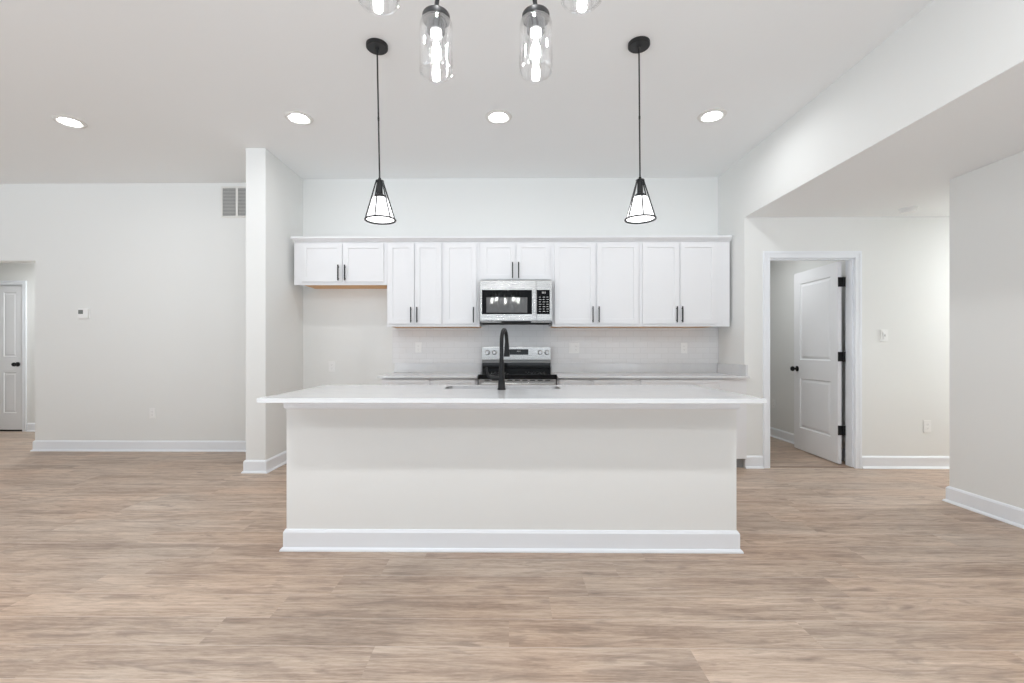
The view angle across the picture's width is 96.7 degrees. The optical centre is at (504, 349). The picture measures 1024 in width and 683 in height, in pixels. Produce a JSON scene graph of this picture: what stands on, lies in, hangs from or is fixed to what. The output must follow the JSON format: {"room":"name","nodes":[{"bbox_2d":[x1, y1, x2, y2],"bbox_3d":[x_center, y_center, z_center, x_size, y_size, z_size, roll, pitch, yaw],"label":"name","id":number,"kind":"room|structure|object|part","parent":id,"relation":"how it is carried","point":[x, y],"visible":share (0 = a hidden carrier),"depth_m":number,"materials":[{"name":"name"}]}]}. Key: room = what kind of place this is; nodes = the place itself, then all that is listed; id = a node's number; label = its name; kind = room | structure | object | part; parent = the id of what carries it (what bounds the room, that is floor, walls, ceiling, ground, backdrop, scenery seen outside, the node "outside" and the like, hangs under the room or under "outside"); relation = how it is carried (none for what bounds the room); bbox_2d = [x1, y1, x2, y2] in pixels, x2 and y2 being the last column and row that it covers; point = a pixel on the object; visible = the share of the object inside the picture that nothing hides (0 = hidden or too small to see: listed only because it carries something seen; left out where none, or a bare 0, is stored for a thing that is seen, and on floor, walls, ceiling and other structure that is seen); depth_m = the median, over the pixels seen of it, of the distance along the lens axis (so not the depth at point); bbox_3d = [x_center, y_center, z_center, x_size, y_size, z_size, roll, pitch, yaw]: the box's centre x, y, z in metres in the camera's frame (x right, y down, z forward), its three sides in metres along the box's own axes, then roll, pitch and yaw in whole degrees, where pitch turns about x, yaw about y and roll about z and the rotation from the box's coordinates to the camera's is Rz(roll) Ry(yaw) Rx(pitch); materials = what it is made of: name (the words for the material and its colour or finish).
{"room":"open-plan kitchen","nodes":[
{"label":"open-plan kitchen","id":0,"kind":"room"},
{"bbox_2d":[0,263,34,422],"bbox_3d":[-6.860,-0.067,6.509,3.350,2.448,0.160,0,0,1],"label":"wall","id":1,"kind":"structure","parent":0,"point":[8,271],"depth_m":6.43,"materials":[{"name":"white paint"}]},
{"bbox_2d":[0,286,21,429],"bbox_3d":[-7.165,0.115,6.428,0.702,2.040,0.108,0,0,1],"label":"door","id":2,"kind":"structure","parent":1,"relation":"in","point":[10,296],"depth_m":6.45,"materials":[{"name":"white paint"}]},
{"bbox_3d":[-6.889,0.210,6.408,0.064,0.064,0.073,0,0,1],"label":"knob","id":3,"kind":"part","parent":2,"relation":"part of","materials":[{"name":"black metal"}]},
{"bbox_2d":[0,281,26,431],"bbox_3d":[-7.168,0.093,6.424,0.843,2.128,0.016,0,0,1],"label":"trim","id":4,"kind":"structure","parent":1,"relation":"attached to","point":[23,283],"depth_m":6.42,"materials":[{"name":"white paint"}]},
{"bbox_2d":[26,423,34,431],"bbox_3d":[-5.959,1.097,6.406,1.545,0.120,0.028,0,0,1],"label":"baseboard","id":5,"kind":"structure","parent":1,"relation":"attached to","point":[30,426],"depth_m":6.41,"materials":[{"name":"white paint"}]},
{"bbox_2d":[0,183,245,440],"bbox_3d":[-5.448,-0.368,5.255,6.200,3.050,0.120,0,0,1],"label":"wall","id":6,"kind":"structure","parent":0,"point":[160,274],"depth_m":5.18,"materials":[{"name":"white paint"}]},
{"bbox_2d":[78,308,89,318],"bbox_3d":[-4.790,-0.409,5.173,0.137,0.124,0.029,0,0,1],"label":"thermostat","id":7,"kind":"object","parent":6,"relation":"attached to","point":[83,313],"visible":1,"depth_m":5.16,"materials":[{"name":"white plastic"}]},
{"bbox_2d":[30,440,245,451],"bbox_3d":[-3.904,1.097,5.225,2.963,0.120,0.148,0,0,1],"label":"baseboard","id":8,"kind":"structure","parent":6,"relation":"attached to","point":[38,445],"depth_m":5.17,"materials":[{"name":"white paint"}]},
{"bbox_2d":[149,408,155,417],"bbox_3d":[-4.003,0.726,5.176,0.070,0.115,0.009,0,0,1],"label":"wall outlet","id":9,"kind":"object","parent":6,"relation":"attached to","point":[152,411],"visible":1,"depth_m":5.17,"materials":[{"name":"white plastic"}]},
{"bbox_2d":[221,186,245,217],"bbox_3d":[-3.037,-1.675,5.165,0.364,0.356,0.012,0,0,1],"label":"air vent","id":10,"kind":"object","parent":6,"relation":"in","point":[233,198],"visible":0.83,"depth_m":5.17,"materials":[{"name":"white metal"}]},
{"bbox_2d":[246,148,302,459],"bbox_3d":[-2.333,-0.368,4.724,0.189,3.050,0.900,0,0,1],"label":"wall partition","id":11,"kind":"structure","parent":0,"point":[274,191],"depth_m":4.36,"materials":[{"name":"white paint"}]},
{"bbox_2d":[241,450,286,473],"bbox_3d":[-2.334,1.097,4.690,0.245,0.120,0.888,0,0,1],"label":"baseboard","id":12,"kind":"structure","parent":11,"relation":"attached to","point":[249,466],"depth_m":4.26,"materials":[{"name":"white paint"}]},
{"bbox_2d":[0,0,932,183],"bbox_3d":[-3.132,-1.943,1.796,11.140,0.100,7.130,0,0,1],"label":"ceiling","id":13,"kind":"structure","parent":0,"point":[165,91],"depth_m":3.25,"materials":[{"name":"white paint"}]},
{"bbox_2d":[51,115,87,127],"bbox_3d":[-3.607,-1.887,3.776,0.220,0.012,0.220,0,0,1],"label":"recessed light","id":14,"kind":"object","parent":13,"relation":"in","point":[62,119],"visible":1,"depth_m":3.77,"materials":[{"name":"white plastic"}]},
{"bbox_2d":[284,111,313,124],"bbox_3d":[-1.678,-1.887,3.717,0.220,0.012,0.220,0,0,1],"label":"recessed light","id":15,"kind":"object","parent":13,"relation":"in","point":[296,117],"visible":1,"depth_m":3.71,"materials":[{"name":"white plastic"}]},
{"bbox_2d":[364,38,395,224],"bbox_3d":[-0.771,-1.345,2.828,0.193,1.094,0.193,0,0,1],"label":"pendant light","id":16,"kind":"object","parent":13,"relation":"hanging from","point":[380,211],"visible":1,"depth_m":2.81,"materials":[{"name":"black metal"}]},
{"bbox_3d":[-0.783,-1.462,2.828,0.012,0.818,0.012,-1,0,1],"label":"rod","id":17,"kind":"part","parent":16,"relation":"part of","materials":[{"name":"black metal"}]},
{"bbox_2d":[375,178,384,196],"bbox_3d":[-0.775,-1.002,2.828,0.060,0.126,0.060,-1,0,1],"label":"socket","id":18,"kind":"object","parent":16,"relation":"attached to","point":[380,186],"depth_m":2.81,"materials":[{"name":"black metal"}]},
{"bbox_3d":[-0.772,-0.874,2.828,0.167,0.130,0.167,-1,0,1],"label":"lamp shade","id":19,"kind":"part","parent":16,"relation":"part of","materials":[{"name":"white"}]},
{"bbox_2d":[358,0,601,78],"bbox_3d":[-0.057,-1.353,1.115,0.574,1.078,0.551,0,0,1],"label":"chandelier","id":20,"kind":"object","parent":13,"relation":"hanging from","point":[535,17],"visible":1,"depth_m":1.33,"materials":[{"name":"clear glass"}]},
{"bbox_2d":[358,0,399,12],"bbox_3d":[-0.295,-0.892,1.064,0.099,0.156,0.099,0,0,1],"label":"glass jar","id":21,"kind":"object","parent":20,"relation":"on","point":[358,0],"depth_m":1.08,"materials":[{"name":"clear glass"}]},
{"bbox_2d":[419,11,452,78],"bbox_3d":[-0.202,-0.892,1.342,0.099,0.156,0.099,0,0,1],"label":"glass jar","id":22,"kind":"object","parent":20,"relation":"on","point":[436,22],"depth_m":1.33,"materials":[{"name":"clear glass"}]},
{"bbox_3d":[-0.202,-0.933,1.342,0.035,0.017,0.035,0,0,1],"label":"bulb","id":23,"kind":"part","parent":20,"relation":"part of","materials":[{"name":"white glass"}]},
{"bbox_2d":[519,10,552,78],"bbox_3d":[0.092,-0.892,1.339,0.099,0.156,0.099,0,0,1],"label":"glass jar","id":24,"kind":"object","parent":20,"relation":"on","point":[535,21],"depth_m":1.33,"materials":[{"name":"clear glass"}]},
{"bbox_3d":[0.092,-0.933,1.339,0.035,0.017,0.035,0,0,1],"label":"bulb","id":25,"kind":"part","parent":20,"relation":"part of","materials":[{"name":"white glass"}]},
{"bbox_2d":[485,110,511,123],"bbox_3d":[-0.048,-1.887,3.701,0.220,0.012,0.220,0,0,1],"label":"recessed light","id":26,"kind":"object","parent":13,"relation":"in","point":[494,116],"visible":1,"depth_m":3.69,"materials":[{"name":"white plastic"}]},
{"bbox_2d":[624,36,656,223],"bbox_3d":[0.840,-1.346,2.812,0.193,1.093,0.193,0,0,1],"label":"pendant light","id":27,"kind":"object","parent":13,"relation":"hanging from","point":[640,211],"visible":1,"depth_m":2.79,"materials":[{"name":"black metal"}]},
{"bbox_3d":[0.835,-1.462,2.812,0.012,0.818,0.012,0,0,1],"label":"rod","id":28,"kind":"part","parent":27,"relation":"part of","materials":[{"name":"black metal"}]},
{"bbox_2d":[635,177,644,195],"bbox_3d":[0.838,-1.002,2.812,0.060,0.126,0.060,0,0,1],"label":"socket","id":29,"kind":"object","parent":27,"relation":"attached to","point":[640,182],"depth_m":2.80,"materials":[{"name":"black metal"}]},
{"bbox_3d":[0.839,-0.874,2.812,0.167,0.130,0.167,0,0,1],"label":"lamp shade","id":30,"kind":"part","parent":27,"relation":"part of","materials":[{"name":"white"}]},
{"bbox_2d":[697,109,726,122],"bbox_3d":[1.680,-1.887,3.683,0.220,0.012,0.220,0,0,1],"label":"recessed light","id":31,"kind":"object","parent":13,"relation":"in","point":[713,115],"visible":1,"depth_m":3.67,"materials":[{"name":"white plastic"}]},
{"bbox_2d":[303,177,717,388],"bbox_3d":[0.061,-0.368,5.090,4.820,3.050,0.120,0,0,1],"label":"wall","id":32,"kind":"structure","parent":0,"point":[348,328],"depth_m":5.04,"materials":[{"name":"white paint"}]},
{"bbox_2d":[329,361,334,371],"bbox_3d":[-1.915,0.189,5.045,0.070,0.115,0.009,0,0,1],"label":"wall outlet","id":33,"kind":"object","parent":32,"relation":"attached to","point":[331,363],"visible":1,"depth_m":5.04,"materials":[{"name":"white plastic"}]},
{"bbox_2d":[294,242,386,288],"bbox_3d":[-1.698,-0.891,4.856,0.965,0.444,0.382,0,0,1],"label":"upper cabinet","id":34,"kind":"object","parent":32,"relation":"attached to","point":[317,265],"visible":0.98,"depth_m":4.71,"materials":[{"name":"white paint"}]},
{"bbox_3d":[-1.886,-0.898,4.709,0.414,0.395,0.019,0,0,1],"label":"cabinet door","id":35,"kind":"part","parent":34,"relation":"part of","materials":[{"name":"white paint"}]},
{"bbox_3d":[-1.710,-0.790,4.682,0.011,0.162,0.034,0,0,1],"label":"bar handle","id":36,"kind":"part","parent":34,"relation":"part of","materials":[{"name":"black metal"}]},
{"bbox_3d":[-1.659,-0.677,4.891,0.880,0.008,0.308,0,0,1],"label":"panel","id":37,"kind":"part","parent":34,"relation":"part of","materials":[{"name":"brown wood"}]},
{"bbox_3d":[-1.456,-0.898,4.705,0.415,0.395,0.019,0,0,1],"label":"cabinet door","id":38,"kind":"part","parent":34,"relation":"part of","materials":[{"name":"white paint"}]},
{"bbox_2d":[291,235,732,241],"bbox_3d":[0.063,-1.137,4.683,4.512,0.047,0.073,0,0,1],"label":"crown molding","id":39,"kind":"structure","parent":34,"relation":"on","point":[637,237],"depth_m":4.66,"materials":[{"name":"white paint"}]},
{"bbox_2d":[387,242,445,327],"bbox_3d":[-0.928,-0.674,4.848,0.575,0.877,0.382,0,0,1],"label":"upper cabinet","id":40,"kind":"object","parent":32,"relation":"attached to","point":[414,269],"visible":1,"depth_m":4.70,"materials":[{"name":"white paint"}]},
{"bbox_3d":[-1.067,-0.680,4.701,0.269,0.831,0.019,0,0,1],"label":"cabinet door","id":41,"kind":"part","parent":40,"relation":"part of","materials":[{"name":"white paint"}]},
{"bbox_3d":[-0.923,-0.244,4.883,0.560,0.008,0.308,0,0,1],"label":"panel","id":42,"kind":"part","parent":40,"relation":"part of","materials":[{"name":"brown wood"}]},
{"bbox_3d":[-0.787,-0.680,4.698,0.267,0.831,0.019,0,0,1],"label":"cabinet door","id":43,"kind":"part","parent":40,"relation":"part of","materials":[{"name":"white paint"}]},
{"bbox_2d":[443,242,481,327],"bbox_3d":[-0.447,-0.674,4.843,0.385,0.877,0.382,0,0,1],"label":"upper cabinet","id":44,"kind":"object","parent":32,"relation":"attached to","point":[461,260],"visible":1,"depth_m":4.69,"materials":[{"name":"white paint"}]},
{"bbox_3d":[-0.442,-0.244,4.878,0.370,0.008,0.308,0,0,1],"label":"panel","id":45,"kind":"part","parent":44,"relation":"part of","materials":[{"name":"brown wood"}]},
{"bbox_2d":[480,242,551,279],"bbox_3d":[0.120,-0.909,4.837,0.747,0.408,0.382,0,0,1],"label":"upper cabinet","id":46,"kind":"object","parent":32,"relation":"attached to","point":[498,260],"visible":0.91,"depth_m":4.68,"materials":[{"name":"white paint"}]},
{"bbox_3d":[-0.061,-0.908,4.691,0.340,0.375,0.019,0,0,1],"label":"cabinet door","id":47,"kind":"part","parent":46,"relation":"part of","materials":[{"name":"white paint"}]},
{"bbox_2d":[480,280,551,324],"bbox_3d":[0.120,-0.488,4.790,0.732,0.430,0.453,0,0,1],"label":"microwave","id":48,"kind":"object","parent":46,"relation":"attached to","point":[502,302],"visible":1,"depth_m":4.60,"materials":[{"name":"silver metal"}]},
{"bbox_3d":[0.025,-0.480,4.604,0.506,0.246,0.004,0,0,1],"label":"door glass","id":49,"kind":"part","parent":48,"relation":"part of","materials":[{"name":"black glass"}]},
{"bbox_3d":[0.300,-0.480,4.583,0.020,0.265,0.041,0,0,1],"label":"door handle","id":50,"kind":"part","parent":48,"relation":"part of","materials":[{"name":"silver metal"}]},
{"bbox_3d":[0.404,-0.495,4.616,0.161,0.409,0.029,0,0,1],"label":"control panel","id":51,"kind":"part","parent":48,"relation":"part of","materials":[{"name":"silver metal"}]},
{"bbox_3d":[0.296,-0.908,4.687,0.341,0.375,0.019,0,0,1],"label":"cabinet door","id":52,"kind":"part","parent":46,"relation":"part of","materials":[{"name":"white paint"}]},
{"bbox_2d":[392,324,717,371],"bbox_3d":[0.555,0.117,5.018,3.586,0.840,0.012,0,0,1],"label":"tile backsplash","id":53,"kind":"structure","parent":32,"relation":"attached to","point":[439,345],"depth_m":5.01,"materials":[{"name":"white tile"}]},
{"bbox_2d":[415,342,421,352],"bbox_3d":[-0.950,-0.021,5.023,0.070,0.115,0.009,0,0,1],"label":"wall outlet","id":54,"kind":"object","parent":53,"relation":"attached to","point":[418,345],"visible":1,"depth_m":5.02,"materials":[{"name":"white plastic"}]},
{"bbox_2d":[569,343,578,352],"bbox_3d":[0.765,-0.016,5.005,0.115,0.115,0.010,0,0,1],"label":"double outlet plate","id":55,"kind":"object","parent":53,"relation":"attached to","point":[573,347],"visible":1,"depth_m":5.00,"materials":[{"name":"white plastic"}]},
{"bbox_2d":[681,343,686,352],"bbox_3d":[1.972,-0.016,4.994,0.070,0.115,0.009,0,0,1],"label":"wall outlet","id":56,"kind":"object","parent":53,"relation":"attached to","point":[683,345],"visible":1,"depth_m":4.99,"materials":[{"name":"white plastic"}]},
{"bbox_2d":[550,241,638,327],"bbox_3d":[0.942,-0.674,4.829,0.895,0.877,0.382,0,0,1],"label":"upper cabinet","id":57,"kind":"object","parent":32,"relation":"attached to","point":[595,284],"visible":1,"depth_m":4.68,"materials":[{"name":"white paint"}]},
{"bbox_3d":[0.724,-0.680,4.683,0.416,0.831,0.019,0,0,1],"label":"cabinet door","id":58,"kind":"part","parent":57,"relation":"part of","materials":[{"name":"white paint"}]},
{"bbox_3d":[0.947,-0.244,4.864,0.880,0.008,0.308,0,0,1],"label":"panel","id":59,"kind":"part","parent":57,"relation":"part of","materials":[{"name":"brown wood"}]},
{"bbox_3d":[0.905,-0.359,4.656,0.011,0.164,0.034,0,0,1],"label":"bar handle","id":60,"kind":"part","parent":57,"relation":"part of","materials":[{"name":"black metal"}]},
{"bbox_3d":[1.163,-0.680,4.679,0.421,0.831,0.019,0,0,1],"label":"cabinet door","id":61,"kind":"part","parent":57,"relation":"part of","materials":[{"name":"white paint"}]},
{"bbox_2d":[632,241,729,327],"bbox_3d":[1.853,-0.674,4.820,0.925,0.877,0.382,0,0,1],"label":"upper cabinet","id":62,"kind":"object","parent":32,"relation":"attached to","point":[683,284],"visible":0.99,"depth_m":4.67,"materials":[{"name":"white paint"}]},
{"bbox_3d":[1.603,-0.680,4.674,0.371,0.831,0.019,0,0,1],"label":"cabinet door","id":63,"kind":"part","parent":62,"relation":"part of","materials":[{"name":"white paint"}]},
{"bbox_3d":[1.799,-0.244,4.856,0.792,0.008,0.308,0,0,1],"label":"panel","id":64,"kind":"part","parent":62,"relation":"part of","materials":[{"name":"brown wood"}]},
{"bbox_3d":[1.987,-0.680,4.670,0.366,0.831,0.019,0,0,1],"label":"cabinet door","id":65,"kind":"part","parent":62,"relation":"part of","materials":[{"name":"white paint"}]},
{"bbox_2d":[0,431,1023,682],"bbox_3d":[-0.724,1.197,3.607,15.920,0.080,10.800,0,0,1],"label":"floor","id":66,"kind":"structure","parent":0,"point":[116,567],"depth_m":2.17,"materials":[{"name":"brown wood"}]},
{"bbox_2d":[382,378,431,384],"bbox_3d":[-0.949,0.716,4.708,0.487,0.882,0.662,0,0,1],"label":"base cabinet","id":67,"kind":"object","parent":66,"relation":"on","point":[385,381],"visible":0.05,"depth_m":4.41,"materials":[{"name":"white paint"}]},
{"bbox_2d":[377,363,480,377],"bbox_3d":[-0.738,0.211,4.697,0.962,0.125,0.656,0,0,1],"label":"countertop","id":68,"kind":"structure","parent":67,"relation":"on","point":[401,370],"depth_m":5.01,"materials":[{"name":"white stone"}]},
{"bbox_2d":[432,378,478,384],"bbox_3d":[-0.482,0.716,4.703,0.445,0.882,0.662,0,0,1],"label":"base cabinet","id":69,"kind":"object","parent":66,"relation":"on","point":[435,381],"visible":0.09,"depth_m":4.41,"materials":[{"name":"white paint"}]},
{"bbox_2d":[279,403,743,553],"bbox_3d":[0.037,0.718,2.922,2.646,0.878,0.661,0,0,1],"label":"kitchen island","id":70,"kind":"object","parent":66,"relation":"on","point":[362,477],"visible":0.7,"depth_m":2.62,"materials":[{"name":"white paint"}]},
{"bbox_3d":[0.037,0.310,2.922,2.632,0.062,0.647,0,0,1],"label":"trim","id":71,"kind":"part","parent":70,"relation":"part of","materials":[{"name":"white paint"}]},
{"bbox_3d":[0.037,1.097,2.922,2.646,0.120,0.661,0,0,1],"label":"island baseboard","id":72,"kind":"part","parent":70,"relation":"part of","materials":[{"name":"white paint"}]},
{"bbox_2d":[257,385,766,403],"bbox_3d":[0.036,0.266,2.806,2.637,0.024,0.912,0,0,1],"label":"island countertop","id":73,"kind":"structure","parent":70,"relation":"on","point":[613,394],"depth_m":2.51,"materials":[{"name":"white stone"}]},
{"bbox_2d":[485,328,509,389],"bbox_3d":[-0.012,0.056,2.945,0.114,0.395,0.230,0,0,36],"label":"faucet","id":74,"kind":"object","parent":73,"relation":"on","point":[504,350],"visible":1,"depth_m":2.88,"materials":[{"name":"black metal"}]},
{"bbox_3d":[-0.075,0.155,2.886,0.092,0.084,0.031,0,0,1],"label":"lever handle","id":75,"kind":"part","parent":74,"relation":"part of","materials":[{"name":"black metal"}]},
{"bbox_3d":[-0.001,-0.039,2.963,0.025,0.205,0.185,0,0,12],"label":"spout","id":76,"kind":"part","parent":74,"relation":"part of","materials":[{"name":"black metal"}]},
{"bbox_2d":[445,386,560,388],"bbox_3d":[-0.012,0.361,3.060,0.762,0.212,0.247,0,0,1],"label":"sink","id":77,"kind":"object","parent":73,"relation":"in","point":[448,387],"visible":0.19,"depth_m":3.18,"materials":[{"name":"metal"}]},
{"bbox_2d":[478,347,556,384],"bbox_3d":[0.127,0.564,4.657,0.752,1.186,0.711,0,0,1],"label":"range","id":78,"kind":"object","parent":66,"relation":"on","point":[525,365],"visible":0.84,"depth_m":4.94,"materials":[{"name":"silver metal"}]},
{"bbox_3d":[0.130,0.043,4.979,0.748,0.144,0.069,0,0,1],"label":"control panel","id":79,"kind":"part","parent":78,"relation":"part of","materials":[{"name":"silver metal"}]},
{"bbox_3d":[0.124,0.631,4.380,0.742,0.641,0.037,0,0,1],"label":"oven door","id":80,"kind":"part","parent":78,"relation":"part of","materials":[{"name":"silver metal"}]},
{"bbox_3d":[0.123,0.329,4.332,0.690,0.024,0.061,0,0,1],"label":"oven handle","id":81,"kind":"part","parent":78,"relation":"part of","materials":[{"name":"silver metal"}]},
{"bbox_2d":[478,371,556,378],"bbox_3d":[0.126,0.260,4.644,0.752,0.044,0.620,0,0,1],"label":"cooktop","id":82,"kind":"object","parent":78,"relation":"in","point":[508,374],"depth_m":4.34,"materials":[{"name":"black glass"}]},
{"bbox_2d":[509,349,527,354],"bbox_3d":[0.152,0.027,4.943,0.216,0.060,0.004,0,0,1],"label":"clock","id":83,"kind":"object","parent":78,"relation":"on","point":[512,351],"depth_m":4.94,"materials":[{"name":"black glass"}]},
{"bbox_2d":[556,378,589,384],"bbox_3d":[0.675,0.716,4.692,0.323,0.882,0.662,0,0,1],"label":"base cabinet","id":84,"kind":"object","parent":66,"relation":"on","point":[559,381],"visible":0.07,"depth_m":4.40,"materials":[{"name":"white paint"}]},
{"bbox_2d":[590,378,637,384],"bbox_3d":[1.066,0.716,4.688,0.457,0.882,0.662,0,0,1],"label":"base cabinet","id":85,"kind":"object","parent":66,"relation":"on","point":[593,381],"visible":0.07,"depth_m":4.40,"materials":[{"name":"white paint"}]},
{"bbox_2d":[638,378,746,466],"bbox_3d":[1.819,0.716,4.680,1.047,0.882,0.662,0,0,1],"label":"base cabinet","id":86,"kind":"object","parent":66,"relation":"on","point":[735,385],"visible":0.04,"depth_m":4.40,"materials":[{"name":"white paint"}]},
{"bbox_2d":[551,363,749,377],"bbox_3d":[1.428,0.211,4.676,1.834,0.125,0.656,0,0,1],"label":"countertop","id":87,"kind":"structure","parent":86,"relation":"on","point":[563,370],"depth_m":4.98,"materials":[{"name":"white stone"}]},
{"bbox_3d":[1.714,0.365,4.393,0.791,0.150,0.019,0,0,1],"label":"drawer","id":88,"kind":"part","parent":86,"relation":"part of","materials":[{"name":"white paint"}]},
{"bbox_2d":[770,261,844,448],"bbox_3d":[3.051,-0.067,6.315,1.275,2.448,3.510,0,0,1],"label":"wall","id":89,"kind":"structure","parent":0,"point":[782,273],"depth_m":5.79,"materials":[{"name":"white paint"}]},
{"bbox_2d":[772,399,775,407],"bbox_3d":[3.561,0.717,6.015,0.009,0.115,0.070,0,0,1],"label":"wall outlet","id":90,"kind":"object","parent":89,"relation":"attached to","point":[773,400],"visible":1,"depth_m":6.01,"materials":[{"name":"white plastic"}]},
{"bbox_2d":[770,427,844,460],"bbox_3d":[3.554,1.097,6.260,0.028,0.120,3.410,0,0,1],"label":"baseboard","id":91,"kind":"structure","parent":89,"relation":"attached to","point":[782,435],"depth_m":5.77,"materials":[{"name":"white paint"}]},
{"bbox_2d":[790,262,845,463],"bbox_3d":[3.392,0.132,4.948,0.181,2.030,0.791,0,0,4],"label":"door","id":92,"kind":"structure","parent":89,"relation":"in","point":[818,356],"depth_m":4.89,"materials":[{"name":"white paint"}]},
{"bbox_3d":[3.361,0.222,5.281,0.073,0.064,0.064,0,0,4],"label":"knob","id":93,"kind":"part","parent":92,"relation":"part of","materials":[{"name":"black metal"}]},
{"bbox_2d":[757,217,948,455],"bbox_3d":[4.800,-0.067,4.482,4.890,2.448,0.120,0,0,1],"label":"wall","id":94,"kind":"structure","parent":0,"point":[905,260],"depth_m":4.43,"materials":[{"name":"white paint"}]},
{"bbox_2d":[745,456,763,468],"bbox_3d":[2.432,1.097,4.429,0.173,0.120,0.028,0,0,1],"label":"baseboard","id":95,"kind":"structure","parent":94,"relation":"attached to","point":[752,462],"depth_m":4.43,"materials":[{"name":"white paint"}]},
{"bbox_2d":[770,466,853,467],"bbox_3d":[3.014,1.155,4.473,0.818,0.005,0.035,0,0,1],"label":"threshold","id":96,"kind":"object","parent":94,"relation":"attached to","point":[770,466],"depth_m":4.46,"materials":[{"name":"wood"}]},
{"bbox_2d":[763,251,861,468],"bbox_3d":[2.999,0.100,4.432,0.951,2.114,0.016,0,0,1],"label":"trim","id":97,"kind":"structure","parent":94,"relation":"attached to","point":[857,255],"depth_m":4.43,"materials":[{"name":"white paint"}]},
{"bbox_2d":[880,330,887,340],"bbox_3d":[3.699,-0.136,4.428,0.070,0.115,0.011,0,0,1],"label":"light switch","id":98,"kind":"object","parent":94,"relation":"attached to","point":[883,333],"visible":1,"depth_m":4.43,"materials":[{"name":"white plastic"}]},
{"bbox_2d":[862,456,948,468],"bbox_3d":[5.361,1.097,4.403,3.767,0.120,0.028,0,0,1],"label":"baseboard","id":99,"kind":"structure","parent":94,"relation":"attached to","point":[868,462],"depth_m":4.42,"materials":[{"name":"white paint"}]},
{"bbox_2d":[923,420,930,431],"bbox_3d":[4.112,0.747,4.425,0.070,0.115,0.009,0,0,1],"label":"wall outlet","id":100,"kind":"object","parent":94,"relation":"attached to","point":[926,423],"visible":1,"depth_m":4.42,"materials":[{"name":"white plastic"}]},
{"bbox_2d":[718,0,1023,467],"bbox_3d":[2.376,-0.368,1.591,0.120,3.050,6.830,0,0,1],"label":"wall","id":101,"kind":"structure","parent":0,"point":[948,49],"depth_m":3.00,"materials":[{"name":"white paint"}]},
{"bbox_2d":[746,61,1023,216],"bbox_3d":[4.764,-1.341,1.286,4.898,0.100,6.268,0,0,1],"label":"ceiling","id":102,"kind":"structure","parent":0,"point":[914,165],"depth_m":3.11,"materials":[{"name":"white paint"}]},
{"bbox_2d":[899,206,918,213],"bbox_3d":[3.697,-1.269,4.163,0.136,0.042,0.136,0,0,1],"label":"smoke detector","id":103,"kind":"object","parent":102,"relation":"attached to","point":[912,209],"visible":1,"depth_m":4.13,"materials":[{"name":"white plastic"}]},
{"bbox_2d":[949,151,1023,508],"bbox_3d":[3.422,-0.067,0.811,0.140,2.448,5.290,0,0,1],"label":"wall","id":104,"kind":"structure","parent":0,"point":[986,203],"depth_m":3.19,"materials":[{"name":"white paint"}]},
{"bbox_2d":[942,486,1023,528],"bbox_3d":[5.166,1.097,0.807,3.684,0.120,5.318,0,0,1],"label":"baseboard","id":105,"kind":"structure","parent":104,"relation":"attached to","point":[997,510],"depth_m":3.17,"materials":[{"name":"white paint"}]}
]}

